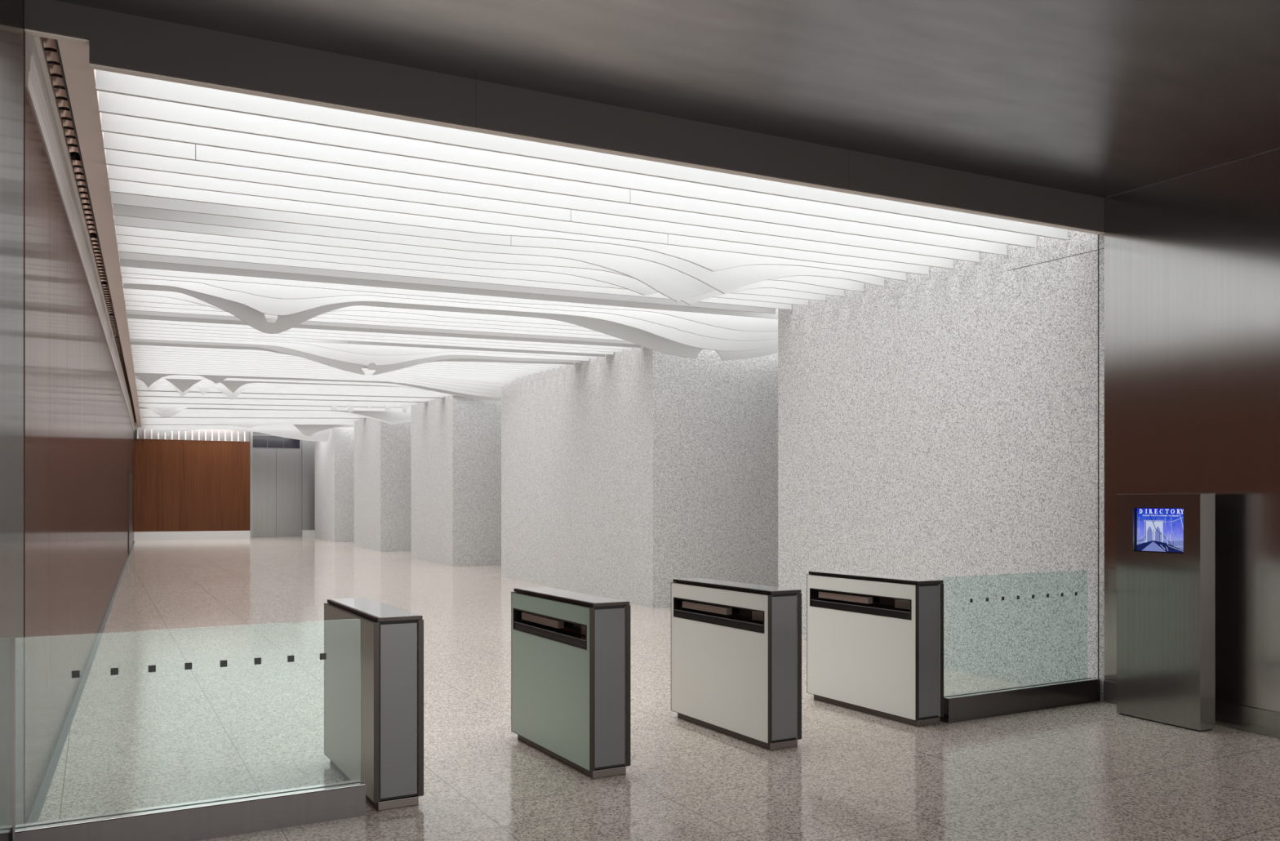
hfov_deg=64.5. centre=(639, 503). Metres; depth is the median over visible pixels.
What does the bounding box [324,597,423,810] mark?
turnstile
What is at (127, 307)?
ceiling baffle
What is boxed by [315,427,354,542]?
pier
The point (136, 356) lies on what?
ceiling baffle
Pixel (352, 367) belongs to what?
ceiling baffle
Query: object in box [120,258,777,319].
ceiling baffle
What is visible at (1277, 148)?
trim
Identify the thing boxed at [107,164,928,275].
ceiling baffle
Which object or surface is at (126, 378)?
light
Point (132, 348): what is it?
ceiling slat
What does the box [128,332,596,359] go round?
ceiling baffle
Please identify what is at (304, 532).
baseboard
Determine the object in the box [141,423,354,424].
ceiling baffle
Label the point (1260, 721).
baseboard
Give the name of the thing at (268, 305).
ceiling baffle
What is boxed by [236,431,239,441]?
clerestory fin
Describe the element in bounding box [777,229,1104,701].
wall
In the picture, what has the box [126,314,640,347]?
ceiling baffle
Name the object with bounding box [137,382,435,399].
ceiling baffle
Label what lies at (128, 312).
ceiling baffle
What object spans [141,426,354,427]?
ceiling baffle
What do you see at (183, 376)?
ceiling baffle
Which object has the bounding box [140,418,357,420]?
ceiling baffle
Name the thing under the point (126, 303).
ceiling slat
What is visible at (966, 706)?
glass barrier
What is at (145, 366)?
ceiling slat
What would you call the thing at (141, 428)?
ceiling baffle
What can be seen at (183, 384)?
ceiling baffle
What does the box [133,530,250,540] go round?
baseboard
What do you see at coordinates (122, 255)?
ceiling baffle
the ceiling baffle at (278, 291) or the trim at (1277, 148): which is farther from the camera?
the ceiling baffle at (278, 291)
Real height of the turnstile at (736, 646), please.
1.035 m
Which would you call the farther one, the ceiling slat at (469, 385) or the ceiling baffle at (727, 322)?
the ceiling slat at (469, 385)
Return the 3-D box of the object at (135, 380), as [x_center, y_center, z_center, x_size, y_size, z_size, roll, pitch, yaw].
[-6.508,-2.886,23.916,10.009,0.414,0.025,0,0,-11]
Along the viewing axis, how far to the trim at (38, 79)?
6.82 m
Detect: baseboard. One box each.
[26,541,134,823]
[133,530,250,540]
[302,529,315,536]
[1103,680,1279,737]
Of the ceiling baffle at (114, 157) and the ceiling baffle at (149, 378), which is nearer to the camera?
the ceiling baffle at (114, 157)
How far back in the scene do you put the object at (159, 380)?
23.27 m
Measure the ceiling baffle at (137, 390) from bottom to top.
0.405 m
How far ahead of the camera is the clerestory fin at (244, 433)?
46.00 m
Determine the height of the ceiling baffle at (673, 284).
0.639 m
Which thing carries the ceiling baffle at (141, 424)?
hanging from the ceiling
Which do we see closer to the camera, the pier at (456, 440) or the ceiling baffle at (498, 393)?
the ceiling baffle at (498, 393)
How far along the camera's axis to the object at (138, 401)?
29.50 m
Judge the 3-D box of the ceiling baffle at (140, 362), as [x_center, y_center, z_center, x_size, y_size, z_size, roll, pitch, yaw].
[-5.965,-2.781,19.936,7.320,0.384,0.026,0,0,-15]
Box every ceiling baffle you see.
[95,69,1067,239]
[98,90,1036,248]
[101,112,1006,255]
[103,131,979,262]
[106,149,953,269]
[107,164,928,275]
[109,178,906,280]
[111,191,884,293]
[112,204,863,302]
[114,215,844,304]
[115,225,826,301]
[116,234,808,305]
[117,243,791,309]
[119,251,775,313]
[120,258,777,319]
[120,266,777,332]
[121,272,777,340]
[122,277,777,351]
[123,284,777,360]
[124,288,580,326]
[124,294,595,331]
[125,305,624,340]
[126,310,636,344]
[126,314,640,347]
[127,318,631,350]
[128,325,613,355]
[128,328,604,356]
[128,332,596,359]
[129,335,588,365]
[129,338,581,375]
[130,342,573,368]
[130,344,566,366]
[132,352,546,371]
[132,355,540,373]
[133,359,528,376]
[133,361,522,377]
[134,371,501,398]
[134,373,501,400]
[134,375,431,391]
[136,377,396,392]
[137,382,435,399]
[137,390,440,398]
[137,395,423,402]
[138,406,411,422]
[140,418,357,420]
[140,421,354,422]
[141,422,220,423]
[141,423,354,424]
[141,424,293,425]
[141,425,294,426]
[141,426,295,426]
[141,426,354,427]
[141,427,217,436]
[141,428,228,429]
[142,406,411,417]
[142,417,363,418]
[181,422,354,422]
[209,424,354,435]
[217,427,332,441]
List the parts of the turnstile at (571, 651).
slot sill, slot rail, slot frame, panel, edge trim, cap frame, cap glass, panel, panel, edge trim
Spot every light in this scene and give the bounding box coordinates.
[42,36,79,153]
[71,151,96,233]
[89,232,106,281]
[101,280,113,313]
[109,312,118,336]
[115,335,122,353]
[119,352,124,366]
[122,366,127,377]
[124,377,128,386]
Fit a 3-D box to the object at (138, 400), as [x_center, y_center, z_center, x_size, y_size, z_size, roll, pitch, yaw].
[-10.466,-3.064,29.209,7.652,0.417,0.024,0,0,-6]
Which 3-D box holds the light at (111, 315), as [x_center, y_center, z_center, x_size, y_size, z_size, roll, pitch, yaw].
[-7.829,-2.683,15.099,0.064,0.180,2.444,0,0,-26]
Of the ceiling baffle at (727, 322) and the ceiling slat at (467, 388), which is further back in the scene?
the ceiling slat at (467, 388)
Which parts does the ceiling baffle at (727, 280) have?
panel, panel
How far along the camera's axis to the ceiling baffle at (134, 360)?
19.39 m
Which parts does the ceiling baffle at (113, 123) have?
panel, panel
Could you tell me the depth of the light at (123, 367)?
21.82 m
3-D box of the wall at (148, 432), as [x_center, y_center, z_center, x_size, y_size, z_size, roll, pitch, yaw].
[-19.995,-3.460,45.373,4.730,1.280,0.100,0,0,-26]
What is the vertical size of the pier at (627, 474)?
5.600 m
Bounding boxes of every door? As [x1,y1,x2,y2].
[128,469,132,553]
[253,435,302,537]
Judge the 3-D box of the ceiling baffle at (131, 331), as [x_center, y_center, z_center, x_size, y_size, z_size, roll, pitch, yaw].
[-4.030,-2.659,15.950,7.244,0.371,0.032,0,0,-18]
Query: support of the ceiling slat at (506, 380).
hanging from the ceiling
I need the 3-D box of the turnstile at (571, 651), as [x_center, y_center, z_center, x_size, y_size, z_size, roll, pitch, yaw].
[-0.467,1.089,6.457,0.270,1.022,1.209,0,0,-29]
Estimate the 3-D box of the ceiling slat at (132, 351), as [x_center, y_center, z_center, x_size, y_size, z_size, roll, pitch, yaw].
[-5.154,-2.729,18.264,7.284,0.378,0.026,0,0,-16]
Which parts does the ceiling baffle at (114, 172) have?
panel, panel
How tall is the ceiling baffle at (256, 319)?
0.755 m
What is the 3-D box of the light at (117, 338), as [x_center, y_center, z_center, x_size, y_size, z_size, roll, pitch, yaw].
[-8.958,-2.754,17.423,0.064,0.180,2.444,0,0,-26]
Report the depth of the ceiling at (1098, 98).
5.59 m
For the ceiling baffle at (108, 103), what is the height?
0.347 m
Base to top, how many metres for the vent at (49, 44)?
0.170 m
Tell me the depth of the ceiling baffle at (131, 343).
16.78 m
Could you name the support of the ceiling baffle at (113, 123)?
hanging from the ceiling
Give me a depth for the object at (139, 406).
31.69 m
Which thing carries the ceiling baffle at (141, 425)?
hanging from the ceiling
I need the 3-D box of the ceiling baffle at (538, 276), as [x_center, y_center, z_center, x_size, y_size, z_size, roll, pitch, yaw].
[-1.354,-2.490,10.436,7.189,0.355,0.026,0,0,-23]
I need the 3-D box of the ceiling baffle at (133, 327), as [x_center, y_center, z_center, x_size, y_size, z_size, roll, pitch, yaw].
[-3.869,-2.649,15.618,7.239,0.370,0.026,0,0,-19]
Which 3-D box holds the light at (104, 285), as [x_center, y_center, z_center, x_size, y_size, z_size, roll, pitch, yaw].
[-6.701,-2.612,12.774,0.064,0.180,2.444,0,0,-26]
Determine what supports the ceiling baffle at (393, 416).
hanging from the ceiling
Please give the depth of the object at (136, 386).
25.14 m
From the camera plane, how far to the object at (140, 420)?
37.77 m
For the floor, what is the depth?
6.59 m
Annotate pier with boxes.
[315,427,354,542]
[354,417,411,551]
[411,395,501,566]
[501,345,777,608]
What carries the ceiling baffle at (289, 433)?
hanging from the ceiling
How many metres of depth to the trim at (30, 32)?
5.00 m
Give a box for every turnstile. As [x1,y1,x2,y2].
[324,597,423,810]
[511,586,630,778]
[671,577,801,750]
[806,570,943,726]
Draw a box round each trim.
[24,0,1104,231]
[24,28,88,44]
[25,34,135,432]
[57,40,141,426]
[89,62,1102,234]
[1104,147,1279,198]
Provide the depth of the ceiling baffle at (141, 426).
41.59 m
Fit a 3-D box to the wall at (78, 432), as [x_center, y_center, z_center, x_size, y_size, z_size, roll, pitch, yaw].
[-12.961,-1.300,25.167,0.260,5.800,51.400,0,0,-26]
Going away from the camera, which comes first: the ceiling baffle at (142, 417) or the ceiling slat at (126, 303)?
the ceiling slat at (126, 303)
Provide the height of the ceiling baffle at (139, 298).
0.370 m
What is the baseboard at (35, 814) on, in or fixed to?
attached to the wall at (78, 432)
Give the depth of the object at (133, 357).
18.99 m
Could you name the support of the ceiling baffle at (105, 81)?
hanging from the ceiling
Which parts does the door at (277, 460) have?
transom pane, transom frame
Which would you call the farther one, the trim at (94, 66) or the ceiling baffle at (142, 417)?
the ceiling baffle at (142, 417)
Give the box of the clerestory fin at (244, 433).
[243,431,245,441]
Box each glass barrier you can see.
[13,618,365,840]
[939,569,1100,723]
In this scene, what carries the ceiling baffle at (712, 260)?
hanging from the ceiling
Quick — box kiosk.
[1116,493,1215,731]
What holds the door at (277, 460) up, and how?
in the wall at (308, 446)
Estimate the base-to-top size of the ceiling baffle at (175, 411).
0.642 m
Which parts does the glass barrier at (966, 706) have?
glass pane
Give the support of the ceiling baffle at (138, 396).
hanging from the ceiling
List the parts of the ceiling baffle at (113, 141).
panel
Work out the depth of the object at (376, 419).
33.20 m
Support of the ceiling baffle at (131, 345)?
hanging from the ceiling
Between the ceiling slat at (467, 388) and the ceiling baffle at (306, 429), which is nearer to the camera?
the ceiling slat at (467, 388)
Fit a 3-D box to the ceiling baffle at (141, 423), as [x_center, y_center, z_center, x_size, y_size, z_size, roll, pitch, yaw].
[-14.138,-3.279,39.521,11.114,0.429,0.022,0,0,4]
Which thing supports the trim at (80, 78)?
attached to the wall at (78, 432)
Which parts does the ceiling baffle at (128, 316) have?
panel, panel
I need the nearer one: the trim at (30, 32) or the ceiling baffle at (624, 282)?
the trim at (30, 32)
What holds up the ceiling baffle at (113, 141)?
hanging from the ceiling
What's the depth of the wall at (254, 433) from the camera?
49.82 m
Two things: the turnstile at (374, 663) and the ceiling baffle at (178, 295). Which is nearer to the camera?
the turnstile at (374, 663)
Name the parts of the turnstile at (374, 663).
panel, edge trim, cap frame, cap glass, panel, panel, edge trim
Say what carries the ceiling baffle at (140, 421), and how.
hanging from the ceiling
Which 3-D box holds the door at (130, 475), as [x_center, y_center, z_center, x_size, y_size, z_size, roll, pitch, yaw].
[-17.088,0.250,34.001,0.030,2.540,7.500,0,0,-26]
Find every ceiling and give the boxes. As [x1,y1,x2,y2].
[55,0,1279,197]
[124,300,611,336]
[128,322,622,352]
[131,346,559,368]
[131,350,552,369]
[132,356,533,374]
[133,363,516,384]
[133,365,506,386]
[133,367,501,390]
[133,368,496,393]
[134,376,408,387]
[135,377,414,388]
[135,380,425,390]
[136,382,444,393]
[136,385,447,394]
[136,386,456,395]
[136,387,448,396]
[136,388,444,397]
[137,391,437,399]
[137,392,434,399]
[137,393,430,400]
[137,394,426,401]
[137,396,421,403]
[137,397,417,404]
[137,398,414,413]
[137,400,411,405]
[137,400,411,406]
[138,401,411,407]
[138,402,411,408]
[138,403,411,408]
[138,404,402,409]
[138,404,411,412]
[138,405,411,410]
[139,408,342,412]
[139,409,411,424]
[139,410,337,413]
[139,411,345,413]
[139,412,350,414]
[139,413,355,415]
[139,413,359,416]
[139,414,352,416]
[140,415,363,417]
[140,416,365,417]
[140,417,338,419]
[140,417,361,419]
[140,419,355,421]
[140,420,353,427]
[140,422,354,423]
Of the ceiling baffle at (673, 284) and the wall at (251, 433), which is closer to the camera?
the ceiling baffle at (673, 284)
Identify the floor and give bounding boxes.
[38,536,1279,840]
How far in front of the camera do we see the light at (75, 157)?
7.87 m
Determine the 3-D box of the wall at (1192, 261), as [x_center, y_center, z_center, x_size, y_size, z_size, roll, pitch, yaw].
[5.812,-1.300,4.228,0.250,5.800,8.930,0,0,-26]
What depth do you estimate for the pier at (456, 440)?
26.16 m
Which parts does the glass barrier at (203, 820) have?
glass pane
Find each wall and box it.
[0,0,133,840]
[133,422,249,441]
[133,438,249,531]
[249,431,253,538]
[253,431,269,435]
[302,440,315,529]
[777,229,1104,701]
[1104,148,1279,737]
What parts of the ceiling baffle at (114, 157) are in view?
panel, panel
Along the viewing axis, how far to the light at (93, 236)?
10.20 m
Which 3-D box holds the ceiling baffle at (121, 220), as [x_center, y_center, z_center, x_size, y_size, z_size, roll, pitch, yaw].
[-1.045,-2.350,9.798,7.186,0.595,0.026,0,0,-23]
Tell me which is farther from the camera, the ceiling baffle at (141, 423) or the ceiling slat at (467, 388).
the ceiling baffle at (141, 423)
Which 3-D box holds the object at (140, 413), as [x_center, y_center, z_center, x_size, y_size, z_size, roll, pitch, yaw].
[-13.054,-3.205,34.539,7.956,0.396,0.024,0,0,-1]
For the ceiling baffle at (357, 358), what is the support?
hanging from the ceiling
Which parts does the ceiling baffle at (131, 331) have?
panel, panel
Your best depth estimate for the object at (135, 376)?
22.45 m
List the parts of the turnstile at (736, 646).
panel, slot frame, slot rail, slot sill, panel, cap glass, cap frame, panel, panel, edge trim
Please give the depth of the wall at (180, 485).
45.11 m
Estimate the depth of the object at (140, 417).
36.70 m
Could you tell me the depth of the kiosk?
7.33 m
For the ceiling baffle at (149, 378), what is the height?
0.726 m
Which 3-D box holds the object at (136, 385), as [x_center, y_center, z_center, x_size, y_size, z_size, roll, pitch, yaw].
[-6.997,-2.916,24.924,10.056,0.419,0.025,0,0,-10]
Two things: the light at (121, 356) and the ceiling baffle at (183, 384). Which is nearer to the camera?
the light at (121, 356)
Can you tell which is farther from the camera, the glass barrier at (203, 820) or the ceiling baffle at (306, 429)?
the ceiling baffle at (306, 429)
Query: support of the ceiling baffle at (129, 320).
hanging from the ceiling
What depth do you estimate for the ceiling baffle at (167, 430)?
42.96 m
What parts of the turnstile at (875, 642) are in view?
panel, slot rail, slot frame, slot sill, cap frame, cap glass, panel, panel, edge trim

